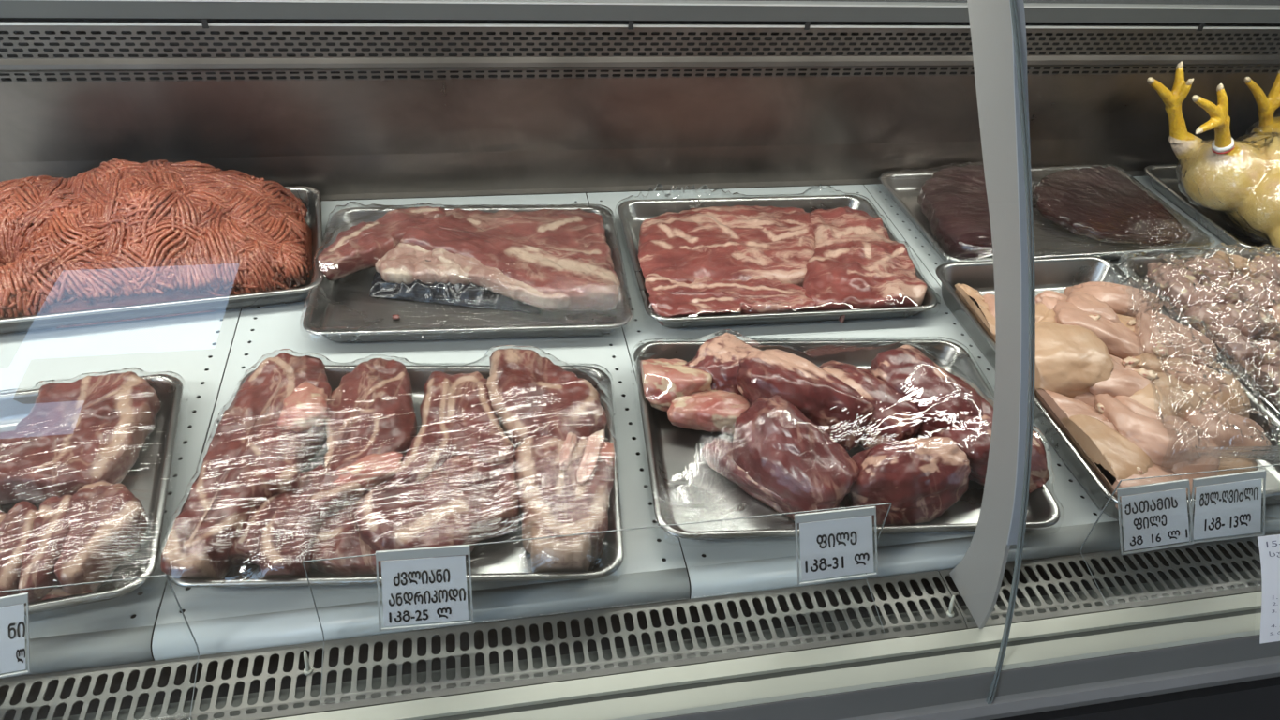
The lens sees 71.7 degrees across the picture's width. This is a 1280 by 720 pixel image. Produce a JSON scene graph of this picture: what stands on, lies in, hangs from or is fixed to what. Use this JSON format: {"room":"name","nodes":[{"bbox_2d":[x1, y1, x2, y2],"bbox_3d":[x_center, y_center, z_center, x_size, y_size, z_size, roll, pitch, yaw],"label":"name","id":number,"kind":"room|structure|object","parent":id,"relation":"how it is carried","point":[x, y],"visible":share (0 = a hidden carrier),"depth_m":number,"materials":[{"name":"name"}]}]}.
{"room":"food shop","nodes":[
{"label":"food shop","id":0,"kind":"room"},
{"bbox_3d":[0.190,1.338,0.837,13.700,0.100,4.700,-4,40,-10],"label":"floor","id":1,"kind":"structure","parent":0,"visible":0},
{"bbox_2d":[0,0,1279,719],"bbox_3d":[-0.029,0.013,1.213,2.987,1.440,1.078,-4,40,-10],"label":"display case","id":2,"kind":"object","parent":1,"relation":"on","point":[342,99],"depth_m":1.27,"materials":[{"name":"metal"}]},
{"bbox_2d":[0,592,29,678],"bbox_3d":[-0.533,0.229,0.721,0.099,0.107,0.006,-4,40,-10],"label":"price tag","id":3,"kind":"object","parent":2,"relation":"attached to","point":[12,627],"visible":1,"depth_m":0.72,"materials":[{"name":"white paper"}]},
{"bbox_2d":[0,308,240,678],"bbox_3d":[-0.747,0.030,1.044,0.490,0.024,0.790,-4,40,-10],"label":"panel","id":4,"kind":"object","parent":2,"relation":"on","point":[103,632],"visible":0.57,"depth_m":1.04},
{"bbox_2d":[0,373,182,614],"bbox_3d":[-0.681,0.146,0.865,0.415,0.031,0.310,-8,41,-15],"label":"steel tray","id":5,"kind":"object","parent":4,"relation":"on","point":[149,476],"visible":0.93,"depth_m":0.92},
{"bbox_2d":[0,500,38,607],"bbox_3d":[-0.574,0.180,0.816,0.040,0.044,0.113,-4,40,-10],"label":"piece of meat","id":6,"kind":"object","parent":5,"relation":"on","point":[16,527],"visible":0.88,"depth_m":0.81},
{"bbox_2d":[17,494,71,603],"bbox_3d":[-0.546,0.174,0.825,0.041,0.045,0.115,-4,40,-10],"label":"piece of meat","id":7,"kind":"object","parent":5,"relation":"on","point":[41,553],"visible":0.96,"depth_m":0.80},
{"bbox_2d":[0,371,160,505],"bbox_3d":[-0.609,0.081,0.937,0.160,0.042,0.165,-4,40,-10],"label":"piece of meat","id":8,"kind":"object","parent":5,"relation":"on","point":[88,429],"visible":0.96,"depth_m":0.92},
{"bbox_2d":[0,367,189,579],"bbox_3d":[-0.680,0.131,0.852,0.424,0.035,0.319,-8,41,-15],"label":"film","id":9,"kind":"object","parent":5,"relation":"on","point":[111,371],"visible":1,"depth_m":0.99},
{"bbox_2d":[54,479,148,594],"bbox_3d":[-0.509,0.165,0.841,0.069,0.044,0.125,-4,40,-10],"label":"piece of meat","id":10,"kind":"object","parent":5,"relation":"on","point":[108,524],"visible":0.98,"depth_m":0.83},
{"bbox_2d":[0,185,324,333],"bbox_3d":[-0.669,-0.141,1.214,0.450,0.034,0.285,-8,41,-15],"label":"steel tray","id":11,"kind":"object","parent":4,"relation":"on","point":[310,197],"visible":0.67,"depth_m":1.13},
{"bbox_2d":[0,158,312,327],"bbox_3d":[-0.667,-0.182,1.181,0.447,0.133,0.280,-8,41,-15],"label":"heap","id":12,"kind":"object","parent":11,"relation":"on","point":[116,232],"visible":0.99,"depth_m":1.13,"materials":[{"name":"food"}]},
{"bbox_2d":[151,193,689,660],"bbox_3d":[-0.263,-0.001,1.132,0.493,0.024,0.790,-4,40,-10],"label":"panel","id":13,"kind":"object","parent":2,"relation":"on","point":[220,619],"visible":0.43,"depth_m":0.88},
{"bbox_2d":[165,365,624,587],"bbox_3d":[-0.237,0.116,0.947,0.425,0.031,0.312,0,39,-6],"label":"steel tray","id":14,"kind":"object","parent":13,"relation":"on","point":[507,560],"visible":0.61,"depth_m":0.88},
{"bbox_2d":[160,352,331,579],"bbox_3d":[-0.393,0.105,0.922,0.107,0.049,0.305,2,39,-4],"label":"steak","id":15,"kind":"object","parent":14,"relation":"on","point":[249,459],"visible":0.96,"depth_m":0.89,"materials":[{"name":"food"}]},
{"bbox_2d":[277,380,327,431],"bbox_3d":[-0.359,0.054,0.958,0.048,0.034,0.069,15,40,12],"label":"fat trimming","id":16,"kind":"object","parent":15,"relation":"on","point":[305,406],"visible":0.97,"depth_m":0.94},
{"bbox_2d":[228,463,324,566],"bbox_3d":[-0.362,0.151,0.886,0.062,0.031,0.132,10,40,7],"label":"steak","id":17,"kind":"object","parent":14,"relation":"on","point":[244,550],"visible":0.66,"depth_m":0.86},
{"bbox_2d":[258,357,416,578],"bbox_3d":[-0.302,0.105,0.930,0.110,0.049,0.308,4,39,-1],"label":"steak","id":18,"kind":"object","parent":14,"relation":"on","point":[372,411],"visible":0.96,"depth_m":0.93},
{"bbox_2d":[309,487,396,576],"bbox_3d":[-0.276,0.158,0.887,0.136,0.030,0.130,-4,40,-10],"label":"steak","id":19,"kind":"object","parent":14,"relation":"on","point":[338,535],"visible":0.3,"depth_m":0.85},
{"bbox_2d":[332,450,403,490],"bbox_3d":[-0.277,0.115,0.903,0.075,0.026,0.030,-11,42,-18],"label":"fat trimming","id":20,"kind":"object","parent":19,"relation":"on","point":[373,469],"visible":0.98,"depth_m":0.90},
{"bbox_2d":[159,344,627,592],"bbox_3d":[-0.236,0.095,0.929,0.434,0.051,0.321,0,39,-6],"label":"film","id":21,"kind":"object","parent":14,"relation":"on","point":[230,399],"visible":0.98,"depth_m":1.01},
{"bbox_2d":[354,454,520,559],"bbox_3d":[-0.194,0.146,0.892,0.172,0.042,0.118,-28,50,-34],"label":"steak","id":22,"kind":"object","parent":14,"relation":"on","point":[466,500],"visible":0.95,"depth_m":0.87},
{"bbox_2d":[392,371,515,482],"bbox_3d":[-0.204,0.077,0.974,0.126,0.051,0.172,-4,40,-10],"label":"steak","id":23,"kind":"object","parent":14,"relation":"on","point":[458,416],"visible":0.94,"depth_m":0.95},
{"bbox_2d":[486,347,607,449],"bbox_3d":[-0.107,0.053,1.004,0.129,0.059,0.165,-4,40,-10],"label":"steak","id":24,"kind":"object","parent":14,"relation":"on","point":[529,394],"visible":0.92,"depth_m":0.98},
{"bbox_2d":[514,434,614,572],"bbox_3d":[-0.073,0.144,0.904,0.107,0.052,0.176,-4,40,-10],"label":"steak","id":25,"kind":"object","parent":14,"relation":"on","point":[552,501],"visible":0.97,"depth_m":0.88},
{"bbox_2d":[559,431,577,471],"bbox_3d":[-0.076,0.095,0.925,0.014,0.018,0.057,9,39,5],"label":"bone","id":26,"kind":"object","parent":25,"relation":"on","point":[566,453],"visible":1,"depth_m":0.92},
{"bbox_2d":[576,429,604,486],"bbox_3d":[-0.051,0.104,0.921,0.018,0.021,0.080,10,40,6],"label":"bone","id":27,"kind":"object","parent":25,"relation":"on","point":[594,443],"visible":1,"depth_m":0.91},
{"bbox_2d":[302,206,631,342],"bbox_3d":[-0.233,-0.124,1.240,0.415,0.031,0.310,-2,40,-8],"label":"steel tray","id":28,"kind":"object","parent":13,"relation":"on","point":[346,301],"visible":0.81,"depth_m":1.18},
{"bbox_2d":[317,206,446,281],"bbox_3d":[-0.366,-0.175,1.251,0.072,0.036,0.210,28,45,26],"label":"raw meat piece","id":29,"kind":"object","parent":28,"relation":"on","point":[359,248],"visible":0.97,"depth_m":1.22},
{"bbox_2d":[369,259,541,313],"bbox_3d":[-0.245,-0.102,1.205,0.241,0.034,0.069,3,39,-2],"label":"plastic sheet","id":30,"kind":"object","parent":28,"relation":"on","point":[439,292],"visible":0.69,"depth_m":1.20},
{"bbox_2d":[299,201,635,332],"bbox_3d":[-0.231,-0.142,1.226,0.424,0.042,0.319,-2,40,-8],"label":"film","id":31,"kind":"object","parent":28,"relation":"on","point":[516,206],"visible":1,"depth_m":1.25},
{"bbox_2d":[399,208,620,312],"bbox_3d":[-0.192,-0.146,1.244,0.314,0.042,0.240,-4,40,-10],"label":"beef slab","id":32,"kind":"object","parent":28,"relation":"on","point":[588,228],"visible":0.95,"depth_m":1.24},
{"bbox_2d":[374,242,469,284],"bbox_3d":[-0.299,-0.135,1.222,0.129,0.027,0.096,-4,40,-10],"label":"flap","id":33,"kind":"object","parent":32,"relation":"on","point":[397,265],"visible":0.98,"depth_m":1.20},
{"bbox_2d":[431,247,570,309],"bbox_3d":[-0.199,-0.114,1.201,0.228,0.022,0.054,27,44,25],"label":"strip","id":34,"kind":"object","parent":32,"relation":"on","point":[478,274],"visible":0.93,"depth_m":1.18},
{"bbox_2d":[375,544,473,630],"bbox_3d":[-0.191,0.202,0.778,0.086,0.110,0.006,-4,40,-10],"label":"price tag","id":35,"kind":"object","parent":2,"relation":"attached to","point":[426,589],"visible":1,"depth_m":0.78,"materials":[{"name":"white paper"}]},
{"bbox_2d":[0,570,967,719],"bbox_3d":[-0.538,0.300,0.749,1.745,0.004,0.068,-4,40,-10],"label":"return air grille","id":36,"kind":"object","parent":2,"relation":"attached to","point":[190,662],"visible":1,"depth_m":0.82,"materials":[{"name":"metal"}]},
{"bbox_2d":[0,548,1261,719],"bbox_3d":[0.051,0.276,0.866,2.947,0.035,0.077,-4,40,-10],"label":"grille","id":37,"kind":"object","parent":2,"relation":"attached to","point":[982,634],"depth_m":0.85,"materials":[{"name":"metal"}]},
{"bbox_2d":[0,0,1279,23],"bbox_3d":[-0.084,-0.535,1.321,2.947,0.022,0.102,-4,40,-10],"label":"shelf","id":38,"kind":"object","parent":2,"relation":"attached to","point":[11,11],"depth_m":1.29,"materials":[{"name":"metal"}]},
{"bbox_2d":[0,22,1279,29],"bbox_3d":[-0.076,-0.488,1.294,2.947,0.003,0.004,-4,40,-10],"label":"trim strip","id":39,"kind":"object","parent":2,"relation":"attached to","point":[3,25],"depth_m":1.30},
{"bbox_2d":[0,25,1279,82],"bbox_3d":[-0.074,-0.457,1.320,2.956,0.080,0.008,-4,40,-10],"label":"grille","id":40,"kind":"object","parent":2,"relation":"attached to","point":[28,53],"depth_m":1.33,"materials":[{"name":"metal"}]},
{"bbox_2d":[794,506,878,585],"bbox_3d":[0.190,0.179,0.849,0.105,0.103,0.006,-4,40,-10],"label":"price tag","id":41,"kind":"object","parent":2,"relation":"attached to","point":[834,547],"visible":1,"depth_m":0.85,"materials":[{"name":"white paper"}]},
{"bbox_2d":[586,184,1124,598],"bbox_3d":[0.220,-0.033,1.219,0.487,0.024,0.790,-4,40,-10],"label":"panel","id":42,"kind":"object","parent":2,"relation":"on","point":[730,566],"visible":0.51,"depth_m":0.97,"materials":[{"name":"metal"}]},
{"bbox_2d":[617,194,937,327],"bbox_3d":[0.190,-0.151,1.315,0.419,0.031,0.324,-4,40,-10],"label":"steel tray","id":43,"kind":"object","parent":42,"relation":"on","point":[632,213],"visible":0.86,"depth_m":1.31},
{"bbox_2d":[637,204,815,286],"bbox_3d":[0.134,-0.169,1.319,0.296,0.040,0.214,-4,40,-10],"label":"meat","id":44,"kind":"object","parent":43,"relation":"on","point":[743,243],"visible":0.95,"depth_m":1.30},
{"bbox_2d":[644,273,817,325],"bbox_3d":[0.125,-0.087,1.221,0.238,0.035,0.103,-4,40,-10],"label":"meat","id":45,"kind":"object","parent":43,"relation":"on","point":[705,296],"visible":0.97,"depth_m":1.20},
{"bbox_2d":[614,183,940,310],"bbox_3d":[0.191,-0.167,1.302,0.430,0.039,0.334,-4,40,-10],"label":"film","id":46,"kind":"object","parent":43,"relation":"on","point":[660,185],"visible":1,"depth_m":1.40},
{"bbox_2d":[802,206,927,311],"bbox_3d":[0.301,-0.154,1.313,0.196,0.045,0.268,-4,40,-10],"label":"meat","id":47,"kind":"object","parent":43,"relation":"on","point":[855,263],"visible":0.95,"depth_m":1.26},
{"bbox_2d":[633,339,1060,539],"bbox_3d":[0.219,0.085,1.031,0.435,0.031,0.315,0,40,-6],"label":"steel tray","id":48,"kind":"object","parent":42,"relation":"on","point":[683,483],"visible":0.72,"depth_m":0.97,"materials":[{"name":"metal"}]},
{"bbox_2d":[640,357,712,411],"bbox_3d":[0.043,0.028,1.059,0.086,0.057,0.080,-4,40,-10],"label":"beef chunk","id":49,"kind":"object","parent":48,"relation":"on","point":[663,380],"visible":0.82,"depth_m":1.03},
{"bbox_2d":[667,389,750,434],"bbox_3d":[0.080,0.058,1.033,0.094,0.049,0.063,9,39,5],"label":"beef chunk","id":50,"kind":"object","parent":48,"relation":"on","point":[712,410],"visible":0.78,"depth_m":1.01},
{"bbox_2d":[684,331,759,395],"bbox_3d":[0.104,0.018,1.070,0.084,0.064,0.095,32,47,29],"label":"beef chunk","id":51,"kind":"object","parent":48,"relation":"on","point":[720,356],"visible":0.47,"depth_m":1.05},
{"bbox_2d":[701,438,788,506],"bbox_3d":[0.122,0.123,0.968,0.125,0.035,0.041,31,46,28],"label":"beef chunk","id":52,"kind":"object","parent":48,"relation":"on","point":[718,453],"visible":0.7,"depth_m":0.96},
{"bbox_2d":[732,394,860,523],"bbox_3d":[0.165,0.103,0.954,0.145,0.090,0.095,31,46,28],"label":"beef chunk","id":53,"kind":"object","parent":48,"relation":"on","point":[775,443],"visible":0.96,"depth_m":0.93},
{"bbox_2d":[735,348,874,449],"bbox_3d":[0.183,0.047,1.026,0.170,0.082,0.084,24,43,22],"label":"beef chunk","id":54,"kind":"object","parent":48,"relation":"on","point":[831,404],"visible":0.76,"depth_m":0.99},
{"bbox_2d":[629,328,1064,535],"bbox_3d":[0.222,0.053,1.005,0.444,0.078,0.324,0,40,-6],"label":"film","id":55,"kind":"object","parent":48,"relation":"on","point":[871,341],"visible":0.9,"depth_m":1.08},
{"bbox_2d":[818,359,922,449],"bbox_3d":[0.265,0.048,1.044,0.145,0.073,0.089,32,46,29],"label":"beef chunk","id":56,"kind":"object","parent":48,"relation":"on","point":[895,416],"visible":0.55,"depth_m":1.00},
{"bbox_2d":[841,436,970,525],"bbox_3d":[0.282,0.121,0.956,0.133,0.074,0.088,-4,40,-10],"label":"beef chunk","id":57,"kind":"object","parent":48,"relation":"on","point":[921,478],"visible":0.92,"depth_m":0.93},
{"bbox_2d":[867,344,983,438],"bbox_3d":[0.338,0.044,1.041,0.107,0.092,0.154,-16,43,-23],"label":"beef chunk","id":58,"kind":"object","parent":48,"relation":"on","point":[943,398],"visible":0.56,"depth_m":1.01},
{"bbox_2d":[915,397,993,486],"bbox_3d":[0.370,0.090,1.008,0.086,0.068,0.114,-18,44,-25],"label":"beef chunk","id":59,"kind":"object","parent":48,"relation":"on","point":[972,436],"visible":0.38,"depth_m":0.97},
{"bbox_2d":[1028,429,1049,493],"bbox_3d":[0.411,0.107,0.994,0.057,0.065,0.094,-4,40,-10],"label":"beef chunk","id":60,"kind":"object","parent":48,"relation":"on","point":[1039,474],"visible":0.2,"depth_m":0.97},
{"bbox_2d":[863,183,1279,542],"bbox_3d":[0.702,-0.064,1.306,0.490,0.024,0.790,-4,40,-10],"label":"panel","id":61,"kind":"object","parent":2,"relation":"on","point":[879,192],"visible":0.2,"depth_m":1.41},
{"bbox_2d":[880,164,1210,262],"bbox_3d":[0.662,-0.240,1.475,0.474,0.029,0.290,-4,40,-10],"label":"steel tray","id":62,"kind":"object","parent":61,"relation":"on","point":[905,197],"visible":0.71,"depth_m":1.44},
{"bbox_2d":[917,164,993,259],"bbox_3d":[0.543,-0.252,1.457,0.169,0.048,0.308,15,40,12],"label":"liver","id":63,"kind":"object","parent":62,"relation":"on","point":[965,234],"visible":0.59,"depth_m":1.42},
{"bbox_2d":[876,160,1214,263],"bbox_3d":[0.663,-0.256,1.462,0.485,0.038,0.301,-4,40,-10],"label":"film","id":64,"kind":"object","parent":62,"relation":"on","point":[1078,164],"visible":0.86,"depth_m":1.48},
{"bbox_2d":[1031,165,1191,247],"bbox_3d":[0.778,-0.261,1.506,0.215,0.029,0.240,-4,40,-10],"label":"liver","id":65,"kind":"object","parent":62,"relation":"on","point":[1097,236],"visible":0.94,"depth_m":1.48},
{"bbox_2d":[935,255,1279,520],"bbox_3d":[0.599,0.017,1.141,0.288,0.046,0.470,-4,40,-10],"label":"steel tray","id":66,"kind":"object","parent":61,"relation":"on","point":[1050,274],"visible":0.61,"depth_m":1.19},
{"bbox_2d":[982,293,995,316],"bbox_3d":[0.497,-0.047,1.179,0.116,0.044,0.074,29,45,26],"label":"fillet","id":67,"kind":"object","parent":66,"relation":"on","point":[989,298],"visible":0.15,"depth_m":1.19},
{"bbox_2d":[963,295,996,342],"bbox_3d":[0.463,-0.056,1.180,0.034,0.041,0.094,-4,40,-10],"label":"fillet","id":68,"kind":"object","parent":67,"relation":"on","point":[987,320],"visible":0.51,"depth_m":1.16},
{"bbox_2d":[954,282,988,316],"bbox_3d":[0.457,-0.077,1.210,0.036,0.038,0.072,-4,40,-10],"label":"fillet","id":69,"kind":"object","parent":68,"relation":"on","point":[962,290],"visible":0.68,"depth_m":1.20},
{"bbox_2d":[1034,387,1106,436],"bbox_3d":[0.514,0.065,1.040,0.069,0.044,0.094,-4,40,-10],"label":"fillet","id":70,"kind":"object","parent":66,"relation":"on","point":[1059,406],"visible":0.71,"depth_m":1.02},
{"bbox_2d":[1060,414,1156,493],"bbox_3d":[0.525,0.104,0.989,0.067,0.052,0.116,-4,40,-10],"label":"fillet","id":71,"kind":"object","parent":66,"relation":"in","point":[1095,440],"visible":0.75,"depth_m":0.96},
{"bbox_2d":[1090,461,1188,509],"bbox_3d":[0.541,0.128,0.965,0.089,0.041,0.074,-4,40,-10],"label":"fillet","id":72,"kind":"object","parent":66,"relation":"on","point":[1155,469],"visible":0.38,"depth_m":0.94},
{"bbox_2d":[1171,422,1220,498],"bbox_3d":[0.607,0.112,0.984,0.095,0.047,0.094,-4,40,-10],"label":"fillet","id":73,"kind":"object","parent":66,"relation":"on","point":[1204,464],"visible":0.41,"depth_m":0.96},
{"bbox_2d":[1215,450,1257,484],"bbox_3d":[0.643,0.120,0.992,0.105,0.042,0.081,-4,40,-10],"label":"fillet","id":74,"kind":"object","parent":66,"relation":"on","point":[1225,463],"visible":0.16,"depth_m":0.98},
{"bbox_2d":[1184,409,1271,458],"bbox_3d":[0.668,0.082,1.017,0.099,0.042,0.080,-4,40,-10],"label":"fillet","id":75,"kind":"object","parent":74,"relation":"on","point":[1227,436],"visible":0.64,"depth_m":0.99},
{"bbox_3d":[0.607,-0.050,1.231,0.111,0.031,0.091,-4,40,-10],"label":"fillet","id":76,"kind":"object","parent":66,"relation":"in","visible":0},
{"bbox_2d":[1035,290,1068,309],"bbox_3d":[0.570,-0.068,1.198,0.090,0.046,0.071,-4,40,-10],"label":"fillet","id":77,"kind":"object","parent":76,"relation":"on","point":[1049,298],"visible":0.29,"depth_m":1.19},
{"bbox_2d":[1065,291,1120,323],"bbox_3d":[0.593,-0.064,1.171,0.072,0.036,0.069,13,40,9],"label":"fillet","id":78,"kind":"object","parent":77,"relation":"on","point":[1088,303],"visible":0.56,"depth_m":1.15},
{"bbox_2d":[1063,281,1162,317],"bbox_3d":[0.646,-0.083,1.221,0.129,0.048,0.082,-4,40,-10],"label":"fillet","id":79,"kind":"object","parent":76,"relation":"on","point":[1115,295],"visible":0.48,"depth_m":1.20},
{"bbox_3d":[0.599,0.018,1.144,0.107,0.036,0.101,-4,40,-10],"label":"fillet","id":80,"kind":"object","parent":66,"relation":"in","visible":0},
{"bbox_2d":[1053,298,1145,358],"bbox_3d":[0.594,-0.035,1.143,0.134,0.053,0.086,19,41,16],"label":"fillet","id":81,"kind":"object","parent":80,"relation":"on","point":[1121,342],"visible":0.45,"depth_m":1.12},
{"bbox_3d":[0.664,0.019,1.152,0.083,0.034,0.113,-4,40,-10],"label":"fillet","id":82,"kind":"object","parent":66,"relation":"in","visible":0},
{"bbox_2d":[1121,352,1190,372],"bbox_3d":[0.647,0.012,1.107,0.100,0.039,0.067,20,42,18],"label":"fillet","id":83,"kind":"object","parent":82,"relation":"on","point":[1150,361],"visible":0.36,"depth_m":1.09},
{"bbox_2d":[1134,310,1218,366],"bbox_3d":[0.680,-0.024,1.141,0.113,0.053,0.093,-4,40,-10],"label":"fillet","id":84,"kind":"object","parent":82,"relation":"on","point":[1183,335],"visible":0.66,"depth_m":1.12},
{"bbox_3d":[0.523,0.042,1.111,0.094,0.032,0.079,-4,40,-10],"label":"fillet","id":85,"kind":"object","parent":66,"relation":"in","visible":0},
{"bbox_2d":[1034,321,1114,398],"bbox_3d":[0.518,0.004,1.088,0.102,0.061,0.119,-4,40,-10],"label":"fillet","id":86,"kind":"object","parent":85,"relation":"on","point":[1070,360],"visible":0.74,"depth_m":1.06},
{"bbox_2d":[1088,354,1155,397],"bbox_3d":[0.581,0.029,1.075,0.106,0.048,0.098,13,40,10],"label":"fillet","id":87,"kind":"object","parent":85,"relation":"on","point":[1123,380],"visible":0.37,"depth_m":1.04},
{"bbox_3d":[0.599,0.104,1.041,0.103,0.034,0.080,-4,40,-10],"label":"fillet","id":88,"kind":"object","parent":66,"relation":"in","visible":0},
{"bbox_2d":[1094,393,1209,469],"bbox_3d":[0.582,0.079,1.009,0.110,0.051,0.123,-4,40,-10],"label":"fillet","id":89,"kind":"object","parent":88,"relation":"on","point":[1142,425],"visible":0.72,"depth_m":0.98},
{"bbox_3d":[0.654,0.061,1.095,0.080,0.038,0.108,-4,40,-10],"label":"fillet","id":90,"kind":"object","parent":66,"relation":"in","visible":0},
{"bbox_2d":[1129,371,1206,418],"bbox_3d":[0.622,0.048,1.056,0.124,0.046,0.092,-4,40,-10],"label":"fillet","id":91,"kind":"object","parent":90,"relation":"on","point":[1145,396],"visible":0.46,"depth_m":1.03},
{"bbox_2d":[1160,361,1229,394],"bbox_3d":[0.674,0.027,1.086,0.091,0.050,0.086,-4,40,-10],"label":"fillet","id":92,"kind":"object","parent":90,"relation":"on","point":[1213,383],"visible":0.38,"depth_m":1.06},
{"bbox_2d":[1190,366,1250,417],"bbox_3d":[0.692,0.048,1.069,0.079,0.052,0.091,21,42,18],"label":"fillet","id":93,"kind":"object","parent":90,"relation":"on","point":[1230,400],"visible":0.41,"depth_m":1.05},
{"bbox_2d":[1121,250,1279,419],"bbox_3d":[0.907,-0.002,1.199,0.316,0.041,0.469,-4,40,-10],"label":"steel tray","id":94,"kind":"object","parent":61,"relation":"on","point":[1143,260],"visible":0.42,"depth_m":1.32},
{"bbox_2d":[1144,261,1199,291],"bbox_3d":[0.771,-0.112,1.292,0.060,0.061,0.094,6,39,1],"label":"giblet","id":95,"kind":"object","parent":94,"relation":"in","point":[1168,275],"visible":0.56,"depth_m":1.28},
{"bbox_2d":[1153,275,1224,313],"bbox_3d":[0.771,-0.081,1.246,0.059,0.057,0.099,-14,43,-21],"label":"giblet","id":96,"kind":"object","parent":94,"relation":"in","point":[1183,296],"visible":0.53,"depth_m":1.23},
{"bbox_2d":[1107,242,1279,465],"bbox_3d":[0.797,-0.030,1.152,0.555,0.078,0.482,-4,40,-10],"label":"plastic bag","id":97,"kind":"object","parent":94,"relation":"on","point":[1275,248],"visible":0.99,"depth_m":1.14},
{"bbox_2d":[1177,254,1231,284],"bbox_3d":[0.834,-0.129,1.319,0.080,0.056,0.054,18,41,15],"label":"giblet","id":98,"kind":"object","parent":94,"relation":"in","point":[1224,272],"visible":0.43,"depth_m":1.30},
{"bbox_2d":[1183,298,1235,334],"bbox_3d":[0.784,-0.051,1.221,0.095,0.057,0.064,-27,49,-33],"label":"giblet","id":99,"kind":"object","parent":94,"relation":"in","point":[1225,320],"visible":0.43,"depth_m":1.20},
{"bbox_2d":[1201,275,1240,304],"bbox_3d":[0.831,-0.089,1.270,0.054,0.053,0.070,13,40,10],"label":"giblet","id":100,"kind":"object","parent":94,"relation":"in","point":[1217,280],"visible":0.28,"depth_m":1.25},
{"bbox_2d":[1209,250,1257,278],"bbox_3d":[0.891,-0.136,1.328,0.053,0.051,0.075,-4,40,-10],"label":"giblet","id":101,"kind":"object","parent":94,"relation":"in","point":[1238,260],"visible":0.43,"depth_m":1.30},
{"bbox_2d":[1205,326,1267,368],"bbox_3d":[0.789,-0.004,1.163,0.059,0.061,0.089,-4,40,-10],"label":"giblet","id":102,"kind":"object","parent":94,"relation":"in","point":[1234,343],"visible":0.6,"depth_m":1.15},
{"bbox_2d":[1220,301,1265,340],"bbox_3d":[0.822,-0.043,1.210,0.085,0.061,0.060,-12,42,-19],"label":"giblet","id":103,"kind":"object","parent":94,"relation":"in","point":[1238,310],"visible":0.49,"depth_m":1.19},
{"bbox_2d":[1231,273,1279,309],"bbox_3d":[0.878,-0.083,1.269,0.064,0.061,0.099,8,39,4],"label":"giblet","id":104,"kind":"object","parent":94,"relation":"in","point":[1250,288],"visible":0.38,"depth_m":1.25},
{"bbox_2d":[1235,359,1275,404],"bbox_3d":[0.782,0.029,1.117,0.026,0.051,0.074,-4,40,-10],"label":"giblet","id":105,"kind":"object","parent":94,"relation":"in","point":[1249,366],"visible":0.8,"depth_m":1.11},
{"bbox_2d":[1250,254,1279,286],"bbox_3d":[0.938,-0.127,1.328,0.108,0.063,0.068,-18,44,-25],"label":"giblet","id":106,"kind":"object","parent":94,"relation":"in","point":[1260,267],"visible":0.35,"depth_m":1.29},
{"bbox_2d":[1252,304,1279,342],"bbox_3d":[0.873,-0.044,1.219,0.091,0.061,0.059,5,39,0],"label":"giblet","id":107,"kind":"object","parent":94,"relation":"in","point":[1269,334],"visible":0.34,"depth_m":1.20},
{"bbox_2d":[1254,340,1279,367],"bbox_3d":[0.818,0.004,1.157,0.056,0.060,0.091,-23,47,-29],"label":"giblet","id":108,"kind":"object","parent":94,"relation":"in","point":[1273,349],"visible":0.3,"depth_m":1.14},
{"bbox_2d":[938,531,1279,628],"bbox_3d":[0.909,0.205,1.012,1.201,0.004,0.068,-4,40,-10],"label":"return air grille","id":109,"kind":"object","parent":2,"relation":"attached to","point":[1032,563],"visible":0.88,"depth_m":0.94,"materials":[{"name":"metal"}]},
{"bbox_2d":[1116,478,1193,554],"bbox_3d":[0.535,0.164,0.918,0.137,0.109,0.006,-4,40,-10],"label":"price tag","id":110,"kind":"object","parent":2,"relation":"attached to","point":[1153,518],"visible":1,"depth_m":0.91,"materials":[{"name":"white paper"}]},
{"bbox_2d":[1132,176,1235,253],"bbox_3d":[1.183,-0.095,1.394,0.486,0.024,0.790,-4,40,-10],"label":"panel","id":111,"kind":"object","parent":2,"relation":"on","point":[1146,181],"visible":0.04,"depth_m":1.54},
{"bbox_2d":[1144,163,1272,252],"bbox_3d":[1.151,-0.270,1.560,0.442,0.029,0.292,-4,40,-10],"label":"steel tray","id":112,"kind":"object","parent":111,"relation":"on","point":[1163,177],"visible":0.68,"depth_m":1.53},
{"bbox_2d":[1146,61,1279,248],"bbox_3d":[0.985,-0.306,1.411,0.353,0.249,0.255,-4,40,-10],"label":"chicken","id":113,"kind":"object","parent":112,"relation":"on","point":[1245,179],"visible":0.99,"depth_m":1.42},
{"bbox_2d":[1175,131,1279,246],"bbox_3d":[1.043,-0.291,1.465,0.226,0.162,0.260,-26,48,-32],"label":"plastic bag","id":114,"kind":"object","parent":113,"relation":"on","point":[1221,214],"visible":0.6,"depth_m":1.47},
{"bbox_2d":[1241,114,1279,140],"bbox_3d":[1.216,-0.355,1.561,0.224,0.161,0.262,-26,48,-32],"label":"plastic bag","id":115,"kind":"object","parent":112,"relation":"on","point":[1246,132],"visible":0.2,"depth_m":1.58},
{"bbox_2d":[1244,69,1279,138],"bbox_3d":[1.179,-0.388,1.548,0.292,0.228,0.233,26,44,24],"label":"chicken","id":116,"kind":"object","parent":115,"relation":"in","point":[1267,105],"visible":0.49,"depth_m":1.51},
{"bbox_2d":[1189,469,1265,543],"bbox_3d":[0.621,0.155,0.930,0.141,0.106,0.006,-4,40,-10],"label":"price tag","id":117,"kind":"object","parent":2,"relation":"attached to","point":[1234,508],"visible":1,"depth_m":0.93,"materials":[{"name":"white paper"}]},
{"bbox_2d":[1257,534,1279,643],"bbox_3d":[0.652,0.225,0.878,0.133,0.125,0.041,-4,40,-10],"label":"handwritten note","id":118,"kind":"object","parent":2,"relation":"on","point":[1269,545],"visible":1,"depth_m":0.87,"materials":[{"name":"white paper"}]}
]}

